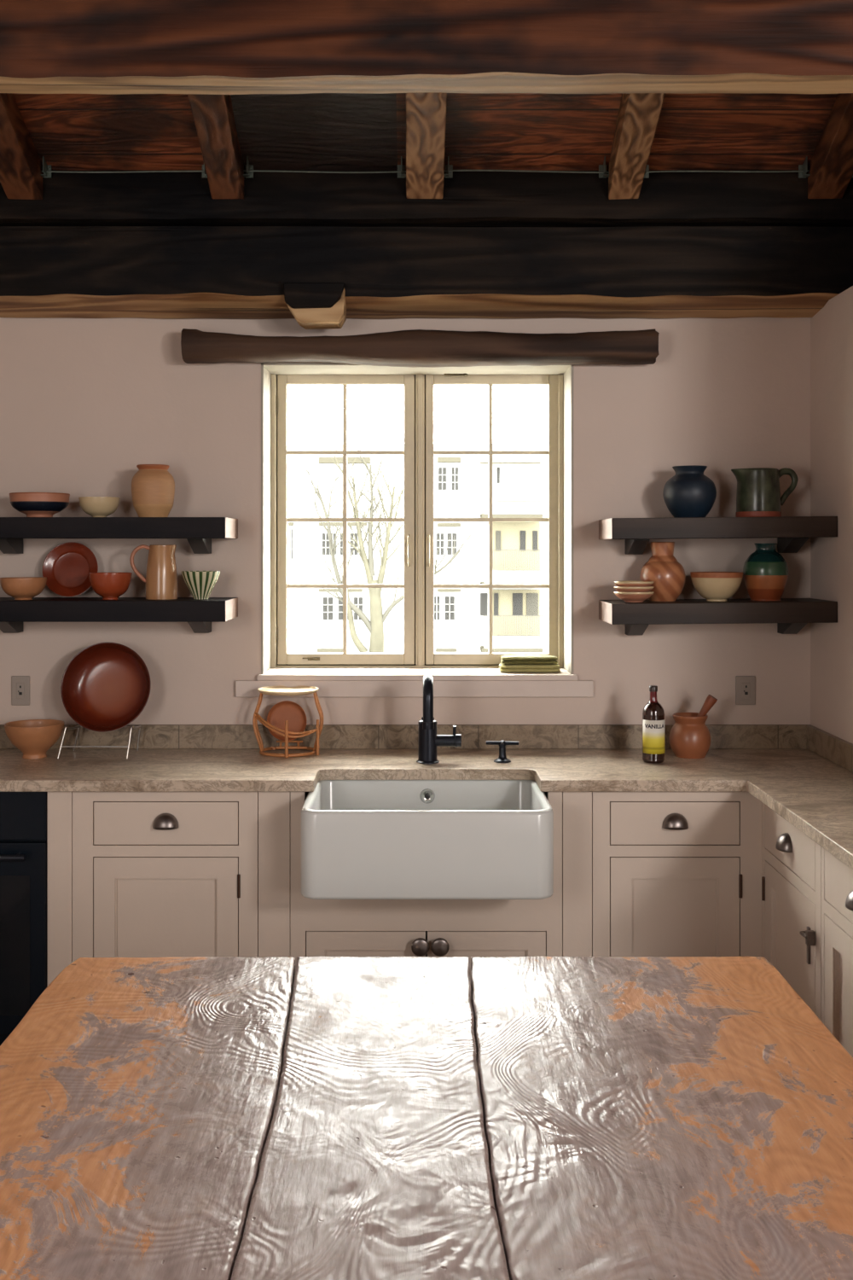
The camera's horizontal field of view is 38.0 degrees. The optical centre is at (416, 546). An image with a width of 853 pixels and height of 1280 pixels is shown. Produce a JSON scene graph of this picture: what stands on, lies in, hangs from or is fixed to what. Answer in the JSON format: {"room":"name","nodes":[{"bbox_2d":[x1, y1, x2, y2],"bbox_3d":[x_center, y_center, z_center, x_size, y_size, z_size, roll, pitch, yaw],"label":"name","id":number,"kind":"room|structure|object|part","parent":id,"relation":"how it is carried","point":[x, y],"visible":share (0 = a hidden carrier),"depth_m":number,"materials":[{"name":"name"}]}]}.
{"room":"kitchen","nodes":[
{"label":"kitchen","id":0,"kind":"room"},
{"bbox_2d":[0,317,810,799],"bbox_3d":[0.600,-0.640,4.500,5.000,4.500,0.420,0,0,0],"label":"wall","id":1,"kind":"structure","parent":0,"point":[84,403],"depth_m":4.29,"materials":[{"name":"paint"}]},
{"bbox_2d":[11,675,29,705],"bbox_3d":[-1.371,0.501,4.285,0.064,0.102,0.010,0,0,0],"label":"wall outlet","id":2,"kind":"object","parent":1,"relation":"attached to","point":[20,684],"visible":1,"depth_m":4.28,"materials":[{"name":"plastic"}]},
{"bbox_2d":[16,682,24,698],"bbox_3d":[-1.371,0.501,4.282,0.028,0.054,0.004,0,0,0],"label":"socket","id":3,"kind":"object","parent":2,"relation":"attached to","point":[20,686],"depth_m":4.28,"materials":[{"name":"plastic"}]},
{"bbox_2d":[0,597,238,633],"bbox_3d":[-1.209,0.237,4.147,1.182,0.120,0.285,0,0,0],"label":"wall shelf","id":4,"kind":"object","parent":1,"relation":"attached to","point":[200,614],"visible":1,"depth_m":4.00,"materials":[{"name":"brown wood"}]},
{"bbox_2d":[0,576,46,599],"bbox_3d":[-1.299,0.141,4.090,0.150,0.073,0.150,0,0,0],"label":"bowl","id":5,"kind":"object","parent":4,"relation":"on","point":[20,588],"visible":1,"depth_m":4.04,"materials":[{"name":"ceramic"}]},
{"bbox_2d":[42,541,98,596],"bbox_3d":[-1.183,0.079,4.236,0.189,0.186,0.052,0,0,1],"label":"plate","id":6,"kind":"object","parent":4,"relation":"on","point":[66,567],"visible":0.94,"depth_m":4.24,"materials":[{"name":"red ceramic"}]},
{"bbox_2d":[88,572,132,599],"bbox_3d":[-1.014,0.133,4.100,0.140,0.089,0.140,0,0,0],"label":"bowl","id":7,"kind":"object","parent":4,"relation":"on","point":[107,585],"visible":1,"depth_m":4.05,"materials":[{"name":"brown ceramic"}]},
{"bbox_2d":[129,544,177,599],"bbox_3d":[-0.868,0.086,4.128,0.145,0.182,0.105,0,0,-37],"label":"pitcher","id":8,"kind":"object","parent":4,"relation":"on","point":[160,580],"visible":1,"depth_m":4.10,"materials":[{"name":"ceramic"}]},
{"bbox_3d":[-0.920,0.059,4.127,0.069,0.129,0.017,0,0,-8],"label":"handle","id":9,"kind":"part","parent":8,"relation":"part of","materials":[{"name":"brown ceramic"}]},
{"bbox_2d":[181,570,220,599],"bbox_3d":[-0.717,0.130,4.120,0.129,0.094,0.129,0,0,0],"label":"striped bowl","id":10,"kind":"object","parent":4,"relation":"on","point":[200,584],"visible":1,"depth_m":4.08,"materials":[{"name":"ceramic"}]},
{"bbox_2d":[0,517,238,553],"bbox_3d":[-1.209,-0.034,4.147,1.182,0.120,0.285,0,0,0],"label":"wall shelf","id":11,"kind":"object","parent":1,"relation":"attached to","point":[199,532],"visible":1,"depth_m":4.00,"materials":[{"name":"brown wood"}]},
{"bbox_2d":[9,492,69,517],"bbox_3d":[-1.261,-0.135,4.140,0.195,0.082,0.195,0,0,0],"label":"striped bowl","id":12,"kind":"object","parent":11,"relation":"on","point":[32,504],"visible":0.9,"depth_m":4.07,"materials":[{"name":"pink ceramic"}]},
{"bbox_2d":[78,496,120,517],"bbox_3d":[-1.061,-0.128,4.140,0.134,0.069,0.134,0,0,0],"label":"bowl","id":13,"kind":"object","parent":11,"relation":"on","point":[93,506],"visible":0.84,"depth_m":4.09,"materials":[{"name":"ceramic"}]},
{"bbox_2d":[131,464,174,517],"bbox_3d":[-0.881,-0.182,4.140,0.144,0.177,0.144,0,0,0],"label":"vase","id":14,"kind":"object","parent":11,"relation":"on","point":[153,486],"visible":0.91,"depth_m":4.09,"materials":[{"name":"ceramic"}]},
{"bbox_2d":[0,724,811,749],"bbox_3d":[-0.216,0.659,4.280,3.167,0.082,0.020,0,0,0],"label":"upstand","id":15,"kind":"object","parent":1,"relation":"attached to","point":[152,736],"visible":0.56,"depth_m":4.27,"materials":[{"name":"stone"}]},
{"bbox_2d":[235,680,593,697],"bbox_3d":[-0.006,0.493,4.279,1.237,0.057,0.022,0,0,0],"label":"trim","id":16,"kind":"structure","parent":1,"relation":"attached to","point":[243,688],"depth_m":4.27,"materials":[{"name":"white paint"}]},
{"bbox_2d":[261,362,573,674],"bbox_3d":[0.004,-0.096,4.453,1.083,1.079,0.334,0,0,0],"label":"window reveal","id":17,"kind":"structure","parent":1,"relation":"attached to","point":[267,369],"depth_m":4.36,"materials":[{"name":"paint"}]},
{"bbox_2d":[256,667,577,680],"bbox_3d":[0.004,0.454,4.442,1.107,0.020,0.356,0,0,0],"label":"window sill","id":18,"kind":"structure","parent":1,"relation":"attached to","point":[277,673],"depth_m":4.28,"materials":[{"name":"white paint"}]},
{"bbox_2d":[499,663,560,672],"bbox_3d":[0.400,0.429,4.379,0.208,0.027,0.119,0,0,0],"label":"folded cloth","id":19,"kind":"object","parent":18,"relation":"on","point":[503,667],"visible":0.88,"depth_m":4.33,"materials":[{"name":"green fabric"}]},
{"bbox_2d":[500,654,558,663],"bbox_3d":[0.399,0.401,4.379,0.193,0.028,0.109,0,0,0],"label":"folded cloth","id":20,"kind":"object","parent":19,"relation":"on","point":[517,659],"visible":1,"depth_m":4.33,"materials":[{"name":"green fabric"}]},
{"bbox_2d":[271,373,564,668],"bbox_3d":[0.004,-0.102,4.539,1.067,1.092,0.103,0,0,0],"label":"window","id":21,"kind":"structure","parent":1,"relation":"in","point":[418,452],"depth_m":4.52,"materials":[{"name":"beige paint"}]},
{"bbox_3d":[-0.257,-0.104,4.547,0.502,1.075,0.046,0,0,0],"label":"sash","id":22,"kind":"part","parent":21,"relation":"part of","materials":[{"name":"beige paint"}]},
{"bbox_3d":[-0.026,0.015,4.507,0.018,0.126,0.036,0,0,0],"label":"casement handle","id":23,"kind":"part","parent":21,"relation":"part of","materials":[{"name":"beige paint"}]},
{"bbox_3d":[0.045,0.015,4.507,0.018,0.126,0.036,0,0,0],"label":"casement handle","id":24,"kind":"part","parent":21,"relation":"part of","materials":[{"name":"beige paint"}]},
{"bbox_3d":[0.143,-0.626,4.502,0.084,0.014,0.029,0,0,0],"label":"catch plate","id":25,"kind":"part","parent":21,"relation":"part of","materials":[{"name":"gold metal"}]},
{"bbox_3d":[0.279,-0.104,4.547,0.489,1.075,0.046,0,0,0],"label":"sash","id":26,"kind":"part","parent":21,"relation":"part of","materials":[{"name":"beige paint"}]},
{"bbox_2d":[180,328,659,367],"bbox_3d":[0.012,-0.674,4.213,1.610,0.129,0.151,0,0,0],"label":"window lintel","id":27,"kind":"object","parent":1,"relation":"attached to","point":[413,348],"visible":1,"depth_m":4.15,"materials":[{"name":"brown wood"}]},
{"bbox_2d":[0,226,852,329],"bbox_3d":[0.600,-0.887,4.147,4.800,0.319,0.269,0,0,0],"label":"ceiling beam","id":28,"kind":"structure","parent":1,"relation":"attached to","point":[320,277],"depth_m":4.04,"materials":[{"name":"black wood"}]},
{"bbox_2d":[0,169,852,227],"bbox_3d":[0.600,-1.135,4.136,4.800,0.162,0.290,0,0,0],"label":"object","id":29,"kind":"structure","parent":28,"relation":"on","point":[470,199],"depth_m":4.00,"materials":[{"name":"black wood"}]},
{"bbox_2d":[40,169,809,173],"bbox_3d":[-0.100,-1.203,3.972,2.800,0.011,0.006,0,0,0],"label":"cable","id":30,"kind":"object","parent":29,"relation":"attached to","point":[197,171],"visible":0.8,"depth_m":3.97,"materials":[{"name":"metal"}]},
{"bbox_2d":[599,598,837,635],"bbox_3d":[1.000,0.243,4.147,0.732,0.120,0.285,-1,0,0],"label":"wall shelf","id":31,"kind":"object","parent":1,"relation":"attached to","point":[791,615],"visible":0.99,"depth_m":4.00,"materials":[{"name":"brown wood"}]},
{"bbox_2d":[614,591,654,602],"bbox_3d":[0.721,0.168,4.100,0.131,0.035,0.131,0,0,0],"label":"dish","id":32,"kind":"object","parent":31,"relation":"on","point":[626,596],"visible":0.91,"depth_m":4.06,"materials":[{"name":"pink ceramic"}]},
{"bbox_2d":[614,585,654,592],"bbox_3d":[0.721,0.147,4.100,0.131,0.029,0.131,0,0,0],"label":"dish","id":33,"kind":"object","parent":32,"relation":"on","point":[621,589],"visible":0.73,"depth_m":4.05,"materials":[{"name":"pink ceramic"}]},
{"bbox_2d":[614,580,654,587],"bbox_3d":[0.721,0.131,4.100,0.131,0.029,0.131,0,0,0],"label":"dish","id":34,"kind":"object","parent":33,"relation":"on","point":[625,583],"visible":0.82,"depth_m":4.05,"materials":[{"name":"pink ceramic"}]},
{"bbox_2d":[640,541,686,601],"bbox_3d":[0.831,0.085,4.170,0.151,0.199,0.151,0,0,0],"label":"vase","id":35,"kind":"object","parent":31,"relation":"on","point":[668,574],"visible":0.98,"depth_m":4.12,"materials":[{"name":"ceramic"}]},
{"bbox_2d":[690,571,743,601],"bbox_3d":[0.998,0.135,4.110,0.171,0.097,0.171,0,0,0],"label":"terracotta bowl","id":36,"kind":"object","parent":31,"relation":"on","point":[713,586],"visible":1,"depth_m":4.05,"materials":[{"name":"ceramic"}]},
{"bbox_2d":[743,543,788,600],"bbox_3d":[1.169,0.086,4.140,0.146,0.191,0.146,0,0,0],"label":"vase","id":37,"kind":"object","parent":31,"relation":"on","point":[765,571],"visible":1,"depth_m":4.09,"materials":[{"name":"teal ceramic"}]},
{"bbox_2d":[599,516,837,554],"bbox_3d":[1.000,-0.034,4.147,0.732,0.120,0.285,-1,0,0],"label":"wall shelf","id":38,"kind":"object","parent":1,"relation":"attached to","point":[792,532],"visible":0.97,"depth_m":4.00,"materials":[{"name":"brown wood"}]},
{"bbox_2d":[663,465,716,517],"bbox_3d":[0.915,-0.180,4.140,0.175,0.174,0.175,0,0,0],"label":"pot","id":39,"kind":"object","parent":38,"relation":"on","point":[689,492],"visible":0.92,"depth_m":4.08,"materials":[{"name":"ceramic"}]},
{"bbox_2d":[731,467,798,517],"bbox_3d":[1.159,-0.178,4.131,0.192,0.166,0.153,0,0,33],"label":"jug","id":40,"kind":"object","parent":38,"relation":"on","point":[759,490],"visible":0.89,"depth_m":4.08,"materials":[{"name":"ceramic"}]},
{"bbox_3d":[1.240,-0.198,4.140,0.078,0.127,0.017,0,0,0],"label":"handle","id":41,"kind":"part","parent":40,"relation":"part of","materials":[{"name":"green ceramic"}]},
{"bbox_2d":[735,675,756,704],"bbox_3d":[1.141,0.500,4.285,0.070,0.101,0.010,0,0,0],"label":"wall outlet","id":42,"kind":"object","parent":1,"relation":"attached to","point":[745,685],"visible":1,"depth_m":4.28,"materials":[{"name":"plastic"}]},
{"bbox_2d":[742,682,750,698],"bbox_3d":[1.141,0.500,4.282,0.028,0.054,0.004,0,0,0],"label":"socket","id":43,"kind":"object","parent":42,"relation":"attached to","point":[746,686],"depth_m":4.28,"materials":[{"name":"plastic"}]},
{"bbox_2d":[12,93,838,170],"bbox_3d":[0.600,-1.808,0.920,5.000,1.704,7.340,0,0,0],"label":"ceiling","id":44,"kind":"structure","parent":0,"point":[311,131],"depth_m":3.84,"materials":[{"name":"brown wood"}]},
{"bbox_2d":[0,93,52,199],"bbox_3d":[-1.262,-1.833,2.490,0.175,1.434,3.000,0,0,0],"label":"joist","id":45,"kind":"object","parent":44,"relation":"attached to","point":[21,176],"visible":0.96,"depth_m":3.84,"materials":[{"name":"brown wood"}]},
{"bbox_2d":[187,93,253,198],"bbox_3d":[-0.607,-1.834,2.490,0.165,1.432,3.000,0,0,0],"label":"joist","id":46,"kind":"object","parent":44,"relation":"attached to","point":[223,167],"visible":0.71,"depth_m":3.78,"materials":[{"name":"brown wood"}]},
{"bbox_2d":[397,92,453,198],"bbox_3d":[0.028,-1.835,2.490,0.178,1.432,3.000,0,0,0],"label":"joist","id":47,"kind":"object","parent":44,"relation":"attached to","point":[426,112],"visible":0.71,"depth_m":3.77,"materials":[{"name":"brown wood"}]},
{"bbox_2d":[599,93,665,199],"bbox_3d":[0.668,-1.834,2.490,0.160,1.433,3.000,0,0,0],"label":"joist","id":48,"kind":"object","parent":44,"relation":"attached to","point":[639,113],"visible":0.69,"depth_m":3.77,"materials":[{"name":"brown wood"}]},
{"bbox_2d":[798,93,852,198],"bbox_3d":[1.318,-1.835,2.490,0.175,1.431,3.000,0,0,0],"label":"joist","id":49,"kind":"object","parent":44,"relation":"attached to","point":[830,166],"visible":0.94,"depth_m":3.84,"materials":[{"name":"brown wood"}]},
{"bbox_2d":[810,285,852,744],"bbox_3d":[1.427,0.398,3.420,0.120,2.425,1.740,0,0,0],"label":"wall","id":50,"kind":"structure","parent":0,"point":[832,327],"depth_m":4.05,"materials":[{"name":"paint"}]},
{"bbox_2d":[807,725,852,772],"bbox_3d":[1.357,0.659,3.430,0.020,0.082,1.680,0,0,0],"label":"upstand","id":51,"kind":"object","parent":50,"relation":"attached to","point":[839,751],"visible":1,"depth_m":4.02,"materials":[{"name":"stone"}]},
{"bbox_3d":[0.600,1.660,0.945,5.000,0.100,7.490,0,0,0],"label":"floor","id":52,"kind":"structure","parent":0,"visible":0},
{"bbox_2d":[0,791,47,1045],"bbox_3d":[-1.415,1.173,3.973,0.598,0.873,0.595,0,0,0],"label":"oven","id":53,"kind":"object","parent":52,"relation":"on","point":[23,815],"visible":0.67,"depth_m":3.72,"materials":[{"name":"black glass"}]},
{"bbox_3d":[-1.415,0.811,3.738,0.598,0.148,0.024,0,0,0],"label":"control panel","id":54,"kind":"part","parent":53,"relation":"part of","materials":[{"name":"black metal"}]},
{"bbox_2d":[47,791,72,985],"bbox_3d":[-1.076,1.173,3.765,0.074,0.875,0.070,0,0,0],"label":"filler panel","id":55,"kind":"object","parent":52,"relation":"on","point":[60,804],"visible":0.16,"depth_m":3.73,"materials":[{"name":"beige paint"}]},
{"bbox_2d":[72,791,258,962],"bbox_3d":[-0.758,1.173,3.988,0.558,0.875,0.584,0,0,0],"label":"base cabinet","id":56,"kind":"object","parent":52,"relation":"on","point":[155,874],"visible":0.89,"depth_m":3.73,"materials":[{"name":"beige paint"}]},
{"bbox_3d":[-0.755,0.826,3.713,0.077,0.044,0.032,0,0,0],"label":"cup handle","id":57,"kind":"part","parent":56,"relation":"part of","materials":[{"name":"grey metal"}]},
{"bbox_3d":[-0.755,0.836,3.740,0.434,0.128,0.020,0,0,0],"label":"drawer","id":58,"kind":"part","parent":56,"relation":"part of","materials":[{"name":"beige paint"}]},
{"bbox_3d":[-0.755,1.208,3.740,0.434,0.538,0.020,0,0,0],"label":"door","id":59,"kind":"part","parent":56,"relation":"part of","materials":[{"name":"beige paint"}]},
{"bbox_2d":[258,791,290,957],"bbox_3d":[-0.429,1.173,3.765,0.095,0.875,0.070,0,0,0],"label":"filler panel","id":60,"kind":"object","parent":52,"relation":"on","point":[274,807],"visible":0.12,"depth_m":3.73,"materials":[{"name":"beige paint"}]},
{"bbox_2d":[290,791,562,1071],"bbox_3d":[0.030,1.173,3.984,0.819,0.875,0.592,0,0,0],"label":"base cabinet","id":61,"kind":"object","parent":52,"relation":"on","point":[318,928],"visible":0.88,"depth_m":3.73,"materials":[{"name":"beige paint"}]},
{"bbox_3d":[-0.152,1.320,3.740,0.360,0.314,0.020,0,0,0],"label":"door","id":62,"kind":"part","parent":61,"relation":"part of","materials":[{"name":"beige paint"}]},
{"bbox_3d":[0.012,1.199,3.709,0.055,0.055,0.042,0,0,0],"label":"knob","id":63,"kind":"part","parent":61,"relation":"part of","materials":[{"name":"grey metal"}]},
{"bbox_3d":[0.030,1.123,3.741,0.819,0.775,0.022,0,0,0],"label":"frame","id":64,"kind":"part","parent":61,"relation":"part of","materials":[{"name":"beige paint"}]},
{"bbox_3d":[0.072,1.199,3.709,0.055,0.055,0.042,0,0,0],"label":"knob","id":65,"kind":"part","parent":61,"relation":"part of","materials":[{"name":"grey metal"}]},
{"bbox_3d":[0.212,1.320,3.740,0.357,0.314,0.020,0,0,0],"label":"door","id":66,"kind":"part","parent":61,"relation":"part of","materials":[{"name":"beige paint"}]},
{"bbox_2d":[0,956,852,1279],"bbox_3d":[0.008,1.229,1.661,1.447,0.762,1.826,0,0,0],"label":"wooden table","id":67,"kind":"object","parent":52,"relation":"on","point":[180,1118],"visible":1,"depth_m":1.84,"materials":[{"name":"brown wood"}]},
{"bbox_2d":[562,791,592,956],"bbox_3d":[0.486,1.173,3.765,0.088,0.875,0.070,0,0,0],"label":"filler panel","id":68,"kind":"object","parent":52,"relation":"on","point":[577,806],"visible":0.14,"depth_m":3.73,"materials":[{"name":"beige paint"}]},
{"bbox_2d":[592,791,762,956],"bbox_3d":[0.787,1.173,3.988,0.509,0.875,0.584,0,0,0],"label":"base cabinet","id":69,"kind":"object","parent":52,"relation":"on","point":[675,874],"visible":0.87,"depth_m":3.73,"materials":[{"name":"beige paint"}]},
{"bbox_3d":[0.781,0.836,3.740,0.388,0.128,0.020,0,0,0],"label":"drawer","id":70,"kind":"part","parent":69,"relation":"part of","materials":[{"name":"beige paint"}]},
{"bbox_3d":[0.781,1.208,3.740,0.388,0.538,0.020,0,0,0],"label":"door","id":71,"kind":"part","parent":69,"relation":"part of","materials":[{"name":"beige paint"}]},
{"bbox_3d":[0.781,0.826,3.713,0.077,0.044,0.032,0,0,0],"label":"cup handle","id":72,"kind":"part","parent":69,"relation":"part of","materials":[{"name":"grey metal"}]},
{"bbox_2d":[762,802,821,1020],"bbox_3d":[1.185,1.173,3.458,0.354,0.875,0.545,0,0,0],"label":"base cabinet","id":73,"kind":"object","parent":52,"relation":"on","point":[791,860],"visible":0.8,"depth_m":3.44,"materials":[{"name":"beige paint"}]},
{"bbox_3d":[1.025,0.826,3.464,0.032,0.044,0.077,0,0,0],"label":"cup handle","id":74,"kind":"part","parent":73,"relation":"part of","materials":[{"name":"grey metal"}]},
{"bbox_3d":[1.052,0.836,3.464,0.020,0.128,0.466,0,0,0],"label":"drawer","id":75,"kind":"part","parent":73,"relation":"part of","materials":[{"name":"beige paint"}]},
{"bbox_3d":[1.052,1.208,3.464,0.020,0.538,0.466,0,0,0],"label":"door","id":76,"kind":"part","parent":73,"relation":"part of","materials":[{"name":"beige paint"}]},
{"bbox_2d":[821,846,852,1057],"bbox_3d":[1.185,1.173,2.896,0.354,0.875,0.570,0,0,0],"label":"base cabinet","id":77,"kind":"object","parent":52,"relation":"on","point":[837,877],"visible":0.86,"depth_m":3.08,"materials":[{"name":"beige paint"}]},
{"bbox_2d":[0,749,852,869],"bbox_3d":[-0.216,0.718,3.440,3.167,0.035,1.700,0,0,0],"label":"countertop","id":78,"kind":"structure","parent":77,"relation":"on","point":[814,794],"depth_m":3.87,"materials":[{"name":"stone"}]},
{"bbox_2d":[4,719,64,759],"bbox_3d":[-1.265,0.643,4.100,0.192,0.113,0.192,0,0,0],"label":"terracotta bowl","id":79,"kind":"object","parent":78,"relation":"on","point":[33,738],"visible":1,"depth_m":4.05,"materials":[{"name":"orange ceramic"}]},
{"bbox_2d":[57,725,141,758],"bbox_3d":[-1.056,0.644,4.138,0.246,0.108,0.174,0,0,0],"label":"stand","id":80,"kind":"object","parent":78,"relation":"on","point":[66,727],"visible":0.98,"depth_m":4.07,"materials":[{"name":"silver metal"}]},
{"bbox_2d":[60,642,151,732],"bbox_3d":[-1.040,0.471,4.176,0.301,0.294,0.128,0,0,1],"label":"dish","id":81,"kind":"object","parent":80,"relation":"on","point":[105,687],"visible":1,"depth_m":4.20,"materials":[{"name":"red ceramic"}]},
{"bbox_2d":[252,685,323,757],"bbox_3d":[-0.429,0.590,4.179,0.212,0.218,0.204,0,0,-41],"label":"stand","id":82,"kind":"object","parent":78,"relation":"on","point":[279,689],"visible":1,"depth_m":4.15,"materials":[{"name":"wood"}]},
{"bbox_2d":[267,700,306,740],"bbox_3d":[-0.441,0.595,4.221,0.136,0.136,0.036,0,0,1],"label":"terracotta dish","id":83,"kind":"object","parent":82,"relation":"in","point":[292,712],"visible":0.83,"depth_m":4.23,"materials":[{"name":"orange ceramic"}]},
{"bbox_2d":[257,685,318,695],"bbox_3d":[-0.432,0.488,4.178,0.204,0.014,0.200,0,0,0],"label":"tray","id":84,"kind":"object","parent":82,"relation":"on","point":[279,689],"depth_m":4.17,"materials":[{"name":"white wood"}]},
{"bbox_2d":[301,779,553,899],"bbox_3d":[0.030,0.860,3.685,0.711,0.247,0.510,0,0,0],"label":"sink","id":85,"kind":"object","parent":78,"relation":"in","point":[361,839],"visible":0.95,"depth_m":3.43,"materials":[{"name":"white ceramic"}]},
{"bbox_2d":[416,674,461,763],"bbox_3d":[0.073,0.554,3.957,0.145,0.292,0.180,0,0,0],"label":"tap","id":86,"kind":"object","parent":78,"relation":"on","point":[429,740],"visible":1,"depth_m":3.98,"materials":[{"name":"black metal"}]},
{"bbox_3d":[0.037,0.484,3.948,0.032,0.152,0.157,0,0,0],"label":"spout","id":87,"kind":"part","parent":86,"relation":"part of","materials":[{"name":"black metal"}]},
{"bbox_3d":[0.123,0.598,4.007,0.011,0.035,0.016,0,0,-18],"label":"lever","id":88,"kind":"part","parent":86,"relation":"part of","materials":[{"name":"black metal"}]},
{"bbox_2d":[486,739,518,762],"bbox_3d":[0.280,0.666,4.020,0.096,0.069,0.065,0,0,-27],"label":"valve","id":89,"kind":"object","parent":78,"relation":"on","point":[502,758],"visible":1,"depth_m":4.01,"materials":[{"name":"black metal"}]},
{"bbox_3d":[0.280,0.640,4.020,0.097,0.012,0.065,0,0,-27],"label":"cross handle","id":90,"kind":"part","parent":89,"relation":"part of","materials":[{"name":"black metal"}]},
{"bbox_2d":[642,685,664,763],"bbox_3d":[0.769,0.576,4.009,0.071,0.248,0.073,0,0,2],"label":"glass bottle","id":91,"kind":"object","parent":78,"relation":"on","point":[653,712],"visible":1,"depth_m":3.98,"materials":[{"name":"glass"}]},
{"bbox_2d":[669,712,710,758],"bbox_3d":[0.912,0.630,4.120,0.135,0.140,0.135,0,0,0],"label":"mortar","id":92,"kind":"object","parent":78,"relation":"on","point":[689,736],"visible":1,"depth_m":4.07,"materials":[{"name":"ceramic"}]},
{"bbox_2d":[697,694,717,716],"bbox_3d":[0.942,0.576,4.114,0.117,0.168,0.035,0,0,18],"label":"pestle","id":93,"kind":"object","parent":92,"relation":"in","point":[711,701],"visible":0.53,"depth_m":4.09,"materials":[{"name":"brown wood"}]},
{"bbox_3d":[1.052,0.836,2.900,0.020,0.128,0.512,0,0,0],"label":"drawer","id":94,"kind":"part","parent":77,"relation":"part of","materials":[{"name":"beige paint"}]},
{"bbox_3d":[1.052,1.208,2.900,0.020,0.538,0.512,0,0,0],"label":"door","id":95,"kind":"part","parent":77,"relation":"part of","materials":[{"name":"beige paint"}]},
{"bbox_3d":[1.025,0.826,2.900,0.032,0.044,0.077,0,0,0],"label":"cup handle","id":96,"kind":"part","parent":77,"relation":"part of","materials":[{"name":"grey metal"}]},
{"bbox_3d":[-1.850,-0.640,0.795,0.100,4.500,6.990,0,0,0],"label":"wall","id":97,"kind":"structure","parent":0,"visible":0},
{"bbox_2d":[0,0,852,94],"bbox_3d":[0.600,-1.083,2.494,4.800,0.351,0.178,0,0,0],"label":"ceiling beam","id":98,"kind":"structure","parent":97,"relation":"attached to","point":[108,47],"depth_m":2.42,"materials":[{"name":"brown wood"}]},
{"label":"outside","id":99,"kind":"structure","parent":0,"visible":0},
{"bbox_3d":[0.000,7.710,64.000,120.000,0.200,112.000,0,0,0],"label":"ground","id":100,"kind":"structure","parent":99,"visible":0},
{"bbox_2d":[299,425,481,652],"bbox_3d":[-0.505,2.585,25.161,3.744,10.056,1.057,0,0,-3],"label":"bare tree","id":101,"kind":"object","parent":100,"relation":"on","point":[375,625],"visible":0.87,"depth_m":24.96,"materials":[{"name":"brown plant"}]},
{"bbox_2d":[288,443,547,652],"bbox_3d":[-1.441,1.529,58.830,53.103,12.162,10.340,0,0,0],"label":"apartment building","id":102,"kind":"structure","parent":100,"relation":"on","point":[520,482],"depth_m":55.00,"materials":[{"name":"stone"}]},
{"bbox_3d":[-3.793,4.628,54.900,1.214,0.152,0.300,0,0,0],"label":"cornice","id":103,"kind":"part","parent":102,"relation":"part of","materials":[{"name":"stone"}]},
{"bbox_3d":[-3.357,1.953,54.900,1.934,0.114,0.300,0,0,0],"label":"cornice","id":104,"kind":"part","parent":102,"relation":"part of","materials":[{"name":"stone"}]},
{"bbox_3d":[-3.262,-0.986,54.900,2.124,0.152,0.300,0,0,0],"label":"cornice","id":105,"kind":"part","parent":102,"relation":"part of","materials":[{"name":"stone"}]},
{"bbox_3d":[-3.186,-3.812,54.900,2.276,0.266,0.300,0,0,0],"label":"cornice","id":106,"kind":"part","parent":102,"relation":"part of","materials":[{"name":"stone"}]},
{"bbox_3d":[1.328,4.609,54.900,0.910,0.114,0.300,0,0,0],"label":"cornice","id":107,"kind":"part","parent":102,"relation":"part of","materials":[{"name":"stone"}]},
{"bbox_3d":[1.460,1.953,54.900,1.024,0.114,0.300,0,0,0],"label":"cornice","id":108,"kind":"part","parent":102,"relation":"part of","materials":[{"name":"stone"}]},
{"bbox_3d":[1.460,-0.948,54.900,1.024,0.152,0.300,0,0,0],"label":"cornice","id":109,"kind":"part","parent":102,"relation":"part of","materials":[{"name":"stone"}]},
{"bbox_3d":[1.460,-3.831,54.900,1.024,0.228,0.300,0,0,0],"label":"cornice","id":110,"kind":"part","parent":102,"relation":"part of","materials":[{"name":"stone"}]},
{"bbox_3d":[4.172,-3.812,54.775,2.655,0.266,0.550,0,0,0],"label":"cornice","id":111,"kind":"part","parent":102,"relation":"part of","materials":[{"name":"white"}]},
{"bbox_3d":[4.229,3.414,53.700,2.641,0.834,0.040,0,0,0],"label":"balcony railing","id":112,"kind":"part","parent":102,"relation":"part of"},
{"bbox_3d":[4.229,0.569,53.700,2.641,0.834,0.040,0,0,0],"label":"balcony railing","id":113,"kind":"part","parent":102,"relation":"part of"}
]}

